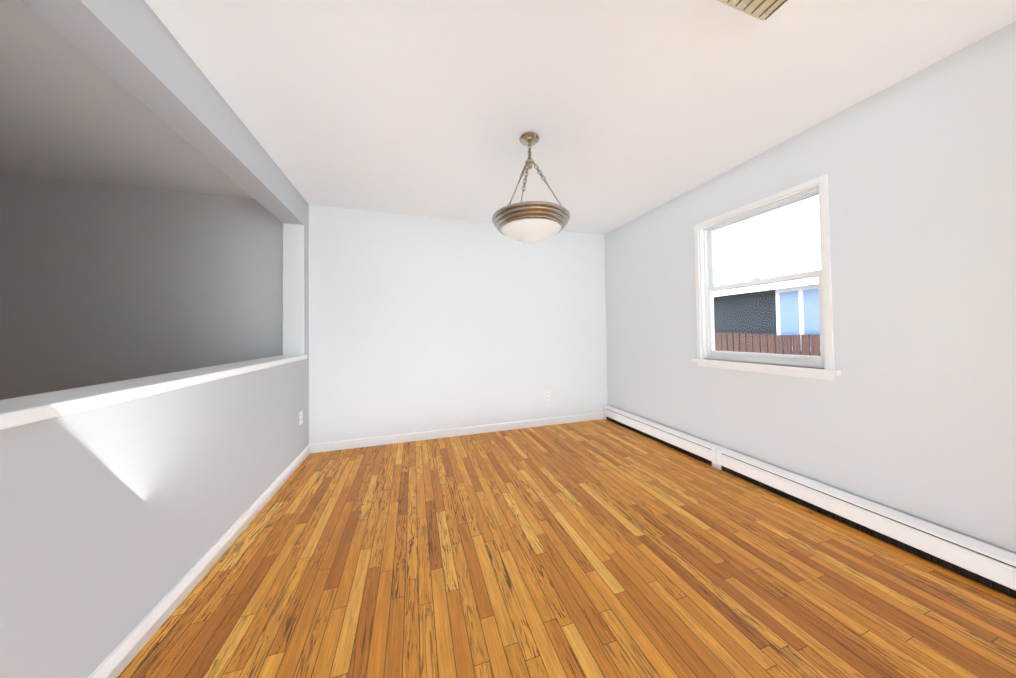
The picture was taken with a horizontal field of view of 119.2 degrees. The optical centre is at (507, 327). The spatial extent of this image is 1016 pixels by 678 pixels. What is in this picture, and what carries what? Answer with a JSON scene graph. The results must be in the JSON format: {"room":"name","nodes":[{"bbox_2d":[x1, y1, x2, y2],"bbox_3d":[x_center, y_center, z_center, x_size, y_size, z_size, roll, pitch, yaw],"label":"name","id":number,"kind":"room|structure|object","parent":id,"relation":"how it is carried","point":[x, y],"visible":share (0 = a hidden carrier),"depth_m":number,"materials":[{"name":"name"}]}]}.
{"room":"empty dining room","nodes":[
{"label":"empty dining room","id":0,"kind":"room"},
{"bbox_2d":[0,0,308,677],"bbox_3d":[-0.213,-0.127,-2.816,0.170,2.440,12.000,0,-1,-18],"label":"wall","id":1,"kind":"structure","parent":0,"point":[118,520],"depth_m":1.11,"materials":[{"name":"grey paint"}]},
{"bbox_2d":[0,355,306,429],"bbox_3d":[-1.606,0.250,1.548,0.225,0.040,2.575,0,-1,-18],"label":"sill ledge","id":2,"kind":"object","parent":1,"relation":"attached to","point":[17,411],"visible":1,"depth_m":1.03,"materials":[{"name":"white paint"}]},
{"bbox_2d":[88,445,309,677],"bbox_3d":[-0.107,1.048,-2.817,0.014,0.088,11.986,0,-1,-18],"label":"baseboard","id":3,"kind":"structure","parent":1,"relation":"attached to","point":[121,656],"depth_m":1.29,"materials":[{"name":"white paint"}]},
{"bbox_2d":[283,223,303,354],"bbox_3d":[-1.612,-0.382,1.561,0.168,1.225,2.575,0,-1,-18],"label":"liner","id":4,"kind":"object","parent":1,"relation":"attached to","point":[293,289],"visible":1,"depth_m":2.78,"materials":[{"name":"white paint"}]},
{"bbox_2d":[299,410,302,424],"bbox_3d":[-1.874,0.821,2.701,0.008,0.115,0.070,0,-1,-18],"label":"outlet","id":5,"kind":"object","parent":1,"relation":"attached to","point":[300,417],"visible":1,"depth_m":2.69,"materials":[{"name":"white plastic"}]},
{"bbox_2d":[0,173,607,443],"bbox_3d":[-1.696,0.006,3.081,6.540,2.440,0.140,0,-1,-18],"label":"wall","id":6,"kind":"structure","parent":0,"point":[420,323],"depth_m":2.97,"materials":[{"name":"white paint"}]},
{"bbox_2d":[309,412,603,452],"bbox_3d":[-0.306,1.170,3.417,3.425,0.088,0.014,0,-1,-18],"label":"baseboard","id":7,"kind":"structure","parent":6,"relation":"attached to","point":[374,441],"depth_m":3.29,"materials":[{"name":"white paint"}]},
{"bbox_2d":[544,391,549,400],"bbox_3d":[0.485,0.851,3.680,0.070,0.115,0.008,0,-1,-18],"label":"outlet","id":8,"kind":"object","parent":6,"relation":"attached to","point":[547,395],"visible":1,"depth_m":3.68,"materials":[{"name":"white plastic"}]},
{"bbox_2d":[0,0,1015,234],"bbox_3d":[0.132,-1.409,-2.675,6.540,0.120,12.280,0,-1,-18],"label":"ceiling","id":9,"kind":"structure","parent":0,"point":[626,111],"depth_m":1.60,"materials":[{"name":"white paint"}]},
{"bbox_2d":[492,132,569,243],"bbox_3d":[0.147,-0.912,1.982,0.514,0.697,0.514,0,-1,-18],"label":"pendant lamp","id":10,"kind":"object","parent":9,"relation":"hanging from","point":[529,222],"visible":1,"depth_m":1.85,"materials":[{"name":"white glass"}]},
{"bbox_2d":[717,0,787,20],"bbox_3d":[0.938,-1.273,1.065,0.360,0.032,0.270,0,-1,-18],"label":"ceiling vent","id":11,"kind":"object","parent":9,"relation":"in","point":[762,10],"visible":1,"depth_m":1.17,"materials":[{"name":"beige metal"}]},
{"bbox_2d":[117,419,1015,677],"bbox_3d":[0.166,1.150,-2.724,6.540,0.120,12.280,0,-1,-18],"label":"floor","id":12,"kind":"structure","parent":0,"point":[602,548],"depth_m":1.36,"materials":[{"name":"brown wood"}]},
{"bbox_2d":[604,405,1015,598],"bbox_3d":[1.765,1.079,2.432,0.072,0.175,3.128,0,-1,-18],"label":"heater","id":13,"kind":"object","parent":12,"relation":"on","point":[991,566],"visible":1,"depth_m":1.68,"materials":[{"name":"white metal"}]},
{"bbox_2d":[604,21,1015,552],"bbox_3d":[3.197,-0.153,-1.727,0.140,2.440,12.000,0,-1,-18],"label":"wall","id":14,"kind":"structure","parent":0,"point":[911,410],"depth_m":1.61,"materials":[{"name":"white paint"}]},
{"bbox_2d":[692,174,840,380],"bbox_3d":[1.894,-0.299,2.278,0.185,1.272,0.969,0,-1,-18],"label":"double-hung window","id":15,"kind":"structure","parent":14,"relation":"in","point":[707,287],"depth_m":2.19,"materials":[{"name":"white paint"}]},
{"label":"outside","id":16,"kind":"structure","parent":0,"visible":0},
{"bbox_3d":[5.862,4.217,5.320,8.560,0.100,12.000,0,-1,-18],"label":"yard","id":17,"kind":"structure","parent":16,"visible":0},
{"bbox_2d":[713,246,820,355],"bbox_3d":[6.562,1.047,6.143,3.480,6.250,8.600,0,-1,-18],"label":"house","id":18,"kind":"structure","parent":17,"relation":"on","point":[793,324],"depth_m":6.07,"materials":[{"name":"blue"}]},
{"bbox_2d":[715,333,819,355],"bbox_3d":[3.918,2.127,4.487,0.060,4.100,7.500,0,-1,-18],"label":"fence","id":19,"kind":"object","parent":17,"relation":"on","point":[799,346],"depth_m":4.43,"materials":[{"name":"brown wood"}]}
]}

